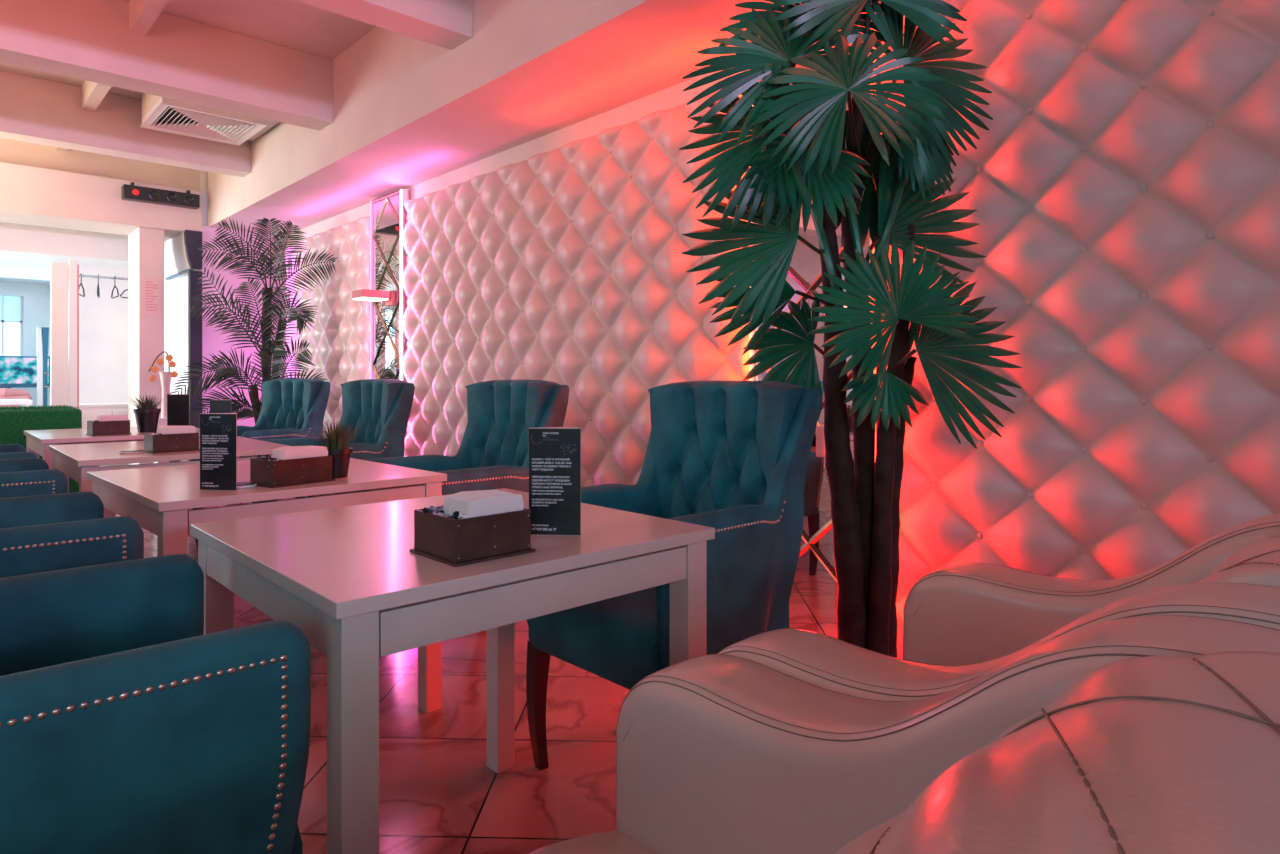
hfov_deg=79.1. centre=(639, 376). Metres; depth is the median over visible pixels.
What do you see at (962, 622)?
leather armchair
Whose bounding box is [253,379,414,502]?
velvet armchair
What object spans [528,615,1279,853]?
leather sofa
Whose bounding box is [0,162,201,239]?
lintel beam
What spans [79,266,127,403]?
wall niche
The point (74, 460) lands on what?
cafe table
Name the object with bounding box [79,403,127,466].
base cabinet
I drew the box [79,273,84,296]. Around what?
hanger
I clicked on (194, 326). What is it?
trim
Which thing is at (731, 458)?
velvet armchair
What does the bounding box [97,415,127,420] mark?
napkin stack
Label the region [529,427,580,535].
menu card
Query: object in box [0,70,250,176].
ceiling beam
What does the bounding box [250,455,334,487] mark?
box
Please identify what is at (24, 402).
side table
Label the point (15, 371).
wall screen
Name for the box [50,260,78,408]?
pillar
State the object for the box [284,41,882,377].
wall
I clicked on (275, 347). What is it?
areca palm
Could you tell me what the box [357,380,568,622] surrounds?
velvet armchair
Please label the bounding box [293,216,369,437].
wall panel
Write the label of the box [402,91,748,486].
wall panel
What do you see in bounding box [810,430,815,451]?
wall socket
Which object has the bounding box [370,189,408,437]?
wall mirror
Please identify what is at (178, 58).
ceiling beam
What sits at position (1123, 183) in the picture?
wall panel
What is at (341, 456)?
pot
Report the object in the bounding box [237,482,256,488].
coaster
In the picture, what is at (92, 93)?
cross beam
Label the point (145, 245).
pillar
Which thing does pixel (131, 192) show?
light bar
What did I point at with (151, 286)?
print
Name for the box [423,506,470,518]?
heap
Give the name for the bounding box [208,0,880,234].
ceiling
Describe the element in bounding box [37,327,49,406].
slim column
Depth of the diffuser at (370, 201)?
5.55 m
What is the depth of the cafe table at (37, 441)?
4.11 m
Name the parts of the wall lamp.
wall plate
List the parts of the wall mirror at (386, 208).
led strip, led strip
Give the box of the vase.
[148,351,177,462]
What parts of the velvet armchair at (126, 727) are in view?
arm, nailhead trim, seat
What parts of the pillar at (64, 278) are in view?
panel, post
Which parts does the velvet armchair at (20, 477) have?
arm, nailhead trim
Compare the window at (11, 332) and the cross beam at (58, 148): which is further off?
the window at (11, 332)
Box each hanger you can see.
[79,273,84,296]
[97,275,99,297]
[111,276,118,298]
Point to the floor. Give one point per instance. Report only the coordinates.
(439, 794)
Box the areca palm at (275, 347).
[169,218,336,502]
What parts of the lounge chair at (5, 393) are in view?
panel, backrest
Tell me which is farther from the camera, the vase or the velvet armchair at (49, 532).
the vase
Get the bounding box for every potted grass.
[128,393,167,431]
[306,419,364,478]
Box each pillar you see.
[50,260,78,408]
[128,227,163,464]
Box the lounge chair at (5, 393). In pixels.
[0,388,32,406]
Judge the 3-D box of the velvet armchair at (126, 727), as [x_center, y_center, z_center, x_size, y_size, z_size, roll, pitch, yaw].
[-0.852,0.535,1.017,0.640,1.049,0.592,0,0,-43]
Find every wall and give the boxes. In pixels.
[0,222,166,269]
[0,281,49,406]
[164,170,207,460]
[200,226,283,426]
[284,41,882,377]
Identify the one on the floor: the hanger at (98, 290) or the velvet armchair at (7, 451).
the velvet armchair at (7, 451)
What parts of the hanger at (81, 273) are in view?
shoulder frame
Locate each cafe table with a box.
[24,425,215,508]
[48,436,294,505]
[87,458,446,712]
[190,488,714,853]
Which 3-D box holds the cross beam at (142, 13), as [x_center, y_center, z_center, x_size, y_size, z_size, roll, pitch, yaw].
[-2.101,-1.835,3.462,0.070,0.150,1.410,0,0,-43]
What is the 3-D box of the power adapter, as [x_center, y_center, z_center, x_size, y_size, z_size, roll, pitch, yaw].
[0.654,0.230,2.763,0.050,0.110,0.034,0,0,-43]
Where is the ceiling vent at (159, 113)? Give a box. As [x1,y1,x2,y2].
[140,93,278,145]
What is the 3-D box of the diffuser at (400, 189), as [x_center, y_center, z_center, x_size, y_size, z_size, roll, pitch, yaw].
[-1.605,-0.115,5.210,0.010,2.290,0.016,0,0,-43]
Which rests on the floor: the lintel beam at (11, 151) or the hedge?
the hedge
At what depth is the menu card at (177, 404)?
4.49 m
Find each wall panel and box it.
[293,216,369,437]
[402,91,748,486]
[879,0,1279,659]
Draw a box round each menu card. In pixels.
[167,394,188,425]
[200,413,236,490]
[210,400,230,412]
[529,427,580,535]
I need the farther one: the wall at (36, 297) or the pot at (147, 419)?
the wall at (36, 297)
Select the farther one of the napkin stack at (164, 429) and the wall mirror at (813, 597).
the napkin stack at (164, 429)
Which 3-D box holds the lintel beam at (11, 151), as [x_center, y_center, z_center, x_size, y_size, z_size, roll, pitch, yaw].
[-5.689,-1.750,5.243,4.830,0.320,0.490,0,0,-43]
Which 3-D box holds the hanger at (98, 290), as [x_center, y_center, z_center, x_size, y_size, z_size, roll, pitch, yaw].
[-5.034,-0.848,7.202,0.012,0.207,0.290,0,0,-33]
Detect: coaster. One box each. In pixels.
[119,449,144,453]
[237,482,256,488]
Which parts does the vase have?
stem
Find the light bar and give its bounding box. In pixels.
[122,182,199,208]
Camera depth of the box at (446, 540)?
1.32 m
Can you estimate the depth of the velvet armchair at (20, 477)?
2.64 m
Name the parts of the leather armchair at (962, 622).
arm, arm, backrest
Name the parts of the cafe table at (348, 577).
leg, leg, leg, leg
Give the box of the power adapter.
[816,426,824,456]
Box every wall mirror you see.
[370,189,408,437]
[749,12,880,637]
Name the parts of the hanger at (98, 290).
shoulder frame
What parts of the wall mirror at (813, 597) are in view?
led strip, led strip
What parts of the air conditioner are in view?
panel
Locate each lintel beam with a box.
[0,138,199,190]
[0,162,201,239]
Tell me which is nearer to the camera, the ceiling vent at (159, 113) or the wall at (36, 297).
the ceiling vent at (159, 113)
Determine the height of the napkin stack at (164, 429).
0.094 m
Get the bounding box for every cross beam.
[57,147,68,150]
[81,81,110,111]
[129,0,168,35]
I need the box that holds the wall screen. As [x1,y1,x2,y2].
[0,356,49,387]
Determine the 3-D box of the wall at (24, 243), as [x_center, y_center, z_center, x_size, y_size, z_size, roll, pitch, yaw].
[-6.384,-1.480,5.908,4.720,0.860,0.750,0,0,-43]
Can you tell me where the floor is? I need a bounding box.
[116,502,629,853]
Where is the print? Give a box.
[146,281,157,310]
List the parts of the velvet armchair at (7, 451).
arm, arm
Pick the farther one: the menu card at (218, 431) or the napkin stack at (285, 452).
the napkin stack at (285, 452)
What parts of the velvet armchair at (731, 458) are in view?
leg, arm, seat, backrest, arm, nailhead trim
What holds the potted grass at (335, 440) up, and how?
on the cafe table at (159, 499)
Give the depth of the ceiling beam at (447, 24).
3.36 m
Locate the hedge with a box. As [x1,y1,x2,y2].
[0,405,81,492]
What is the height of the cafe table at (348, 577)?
0.750 m
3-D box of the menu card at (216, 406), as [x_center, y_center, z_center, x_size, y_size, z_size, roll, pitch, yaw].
[-1.835,0.205,3.413,0.092,0.210,0.046,0,0,-2]
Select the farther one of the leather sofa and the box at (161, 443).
the box at (161, 443)
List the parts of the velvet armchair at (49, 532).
arm, nailhead trim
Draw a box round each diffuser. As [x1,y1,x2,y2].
[353,297,387,301]
[370,201,371,378]
[400,189,401,379]
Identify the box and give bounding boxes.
[85,420,131,435]
[144,432,199,452]
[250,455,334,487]
[409,506,534,566]
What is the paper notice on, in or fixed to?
attached to the pillar at (145, 245)
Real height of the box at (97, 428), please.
0.075 m
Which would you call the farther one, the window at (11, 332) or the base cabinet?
the window at (11, 332)
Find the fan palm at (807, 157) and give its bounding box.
[679,0,1021,656]
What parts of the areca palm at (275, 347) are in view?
frond stem, frond stem, frond stem, frond stem, frond stem, frond stem, frond stem, frond stem, frond stem, frond stem, frond stem, frond stem, frond stem, frond stem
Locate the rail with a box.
[79,274,127,279]
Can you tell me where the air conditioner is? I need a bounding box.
[164,230,201,279]
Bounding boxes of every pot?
[133,408,160,431]
[328,447,352,478]
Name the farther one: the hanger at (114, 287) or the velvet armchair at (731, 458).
the hanger at (114, 287)
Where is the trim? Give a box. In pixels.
[188,270,201,460]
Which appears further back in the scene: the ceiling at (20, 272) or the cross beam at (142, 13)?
the ceiling at (20, 272)
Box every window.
[0,295,22,355]
[0,296,19,320]
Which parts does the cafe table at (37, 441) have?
leg, leg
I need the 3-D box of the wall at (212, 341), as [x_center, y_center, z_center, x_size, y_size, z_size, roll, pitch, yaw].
[-3.515,-0.115,6.867,0.675,2.350,0.040,0,0,-43]
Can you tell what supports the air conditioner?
attached to the wall at (175, 291)
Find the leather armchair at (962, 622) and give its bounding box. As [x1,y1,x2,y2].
[717,514,1279,701]
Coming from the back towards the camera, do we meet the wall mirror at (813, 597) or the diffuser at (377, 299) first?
the diffuser at (377, 299)
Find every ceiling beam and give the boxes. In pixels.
[0,0,332,130]
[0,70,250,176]
[296,0,471,49]
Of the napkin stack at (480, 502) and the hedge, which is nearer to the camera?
the napkin stack at (480, 502)
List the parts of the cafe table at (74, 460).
leg, leg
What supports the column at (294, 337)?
attached to the wall at (673, 96)
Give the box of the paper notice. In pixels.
[143,277,160,316]
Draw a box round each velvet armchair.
[0,444,37,459]
[0,458,67,497]
[0,491,143,577]
[0,554,310,853]
[191,379,330,547]
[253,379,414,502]
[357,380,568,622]
[526,381,821,769]
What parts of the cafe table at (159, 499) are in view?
leg, leg, leg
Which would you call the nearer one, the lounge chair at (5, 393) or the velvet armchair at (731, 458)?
the velvet armchair at (731, 458)
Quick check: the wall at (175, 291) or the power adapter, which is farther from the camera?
the wall at (175, 291)
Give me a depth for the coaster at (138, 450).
3.13 m
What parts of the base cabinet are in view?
door, door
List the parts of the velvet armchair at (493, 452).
arm, nailhead trim, arm, backrest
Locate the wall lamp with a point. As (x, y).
(388, 297)
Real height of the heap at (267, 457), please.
0.033 m
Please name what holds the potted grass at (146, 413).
on the cafe table at (37, 441)
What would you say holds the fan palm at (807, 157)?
on the floor
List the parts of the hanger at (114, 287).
shoulder frame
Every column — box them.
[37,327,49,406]
[286,245,297,377]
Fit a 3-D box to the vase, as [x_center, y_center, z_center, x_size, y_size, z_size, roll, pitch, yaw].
[-3.746,0.429,6.078,0.203,1.261,0.140,0,0,-43]
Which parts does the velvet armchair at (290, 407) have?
leg, arm, nailhead trim, arm, backrest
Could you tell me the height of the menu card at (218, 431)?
0.210 m
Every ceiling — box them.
[0,0,375,99]
[0,261,49,284]
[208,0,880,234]
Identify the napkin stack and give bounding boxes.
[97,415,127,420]
[157,426,195,433]
[271,446,327,460]
[443,490,523,518]
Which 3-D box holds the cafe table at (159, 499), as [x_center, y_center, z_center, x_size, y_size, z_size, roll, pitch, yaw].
[-1.213,0.685,2.506,0.805,0.750,0.880,0,0,-45]
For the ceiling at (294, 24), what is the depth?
4.20 m
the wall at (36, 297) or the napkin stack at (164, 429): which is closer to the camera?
the napkin stack at (164, 429)
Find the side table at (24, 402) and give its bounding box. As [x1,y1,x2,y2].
[0,399,32,406]
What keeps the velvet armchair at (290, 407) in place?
on the floor
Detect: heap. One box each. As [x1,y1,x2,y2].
[257,454,281,465]
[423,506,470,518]
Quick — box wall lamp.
[352,289,394,305]
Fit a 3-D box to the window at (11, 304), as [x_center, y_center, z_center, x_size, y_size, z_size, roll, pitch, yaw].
[-9.665,-0.900,8.913,4.020,0.320,0.020,0,0,-43]
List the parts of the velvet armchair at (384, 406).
seat, arm, nailhead trim, arm, backrest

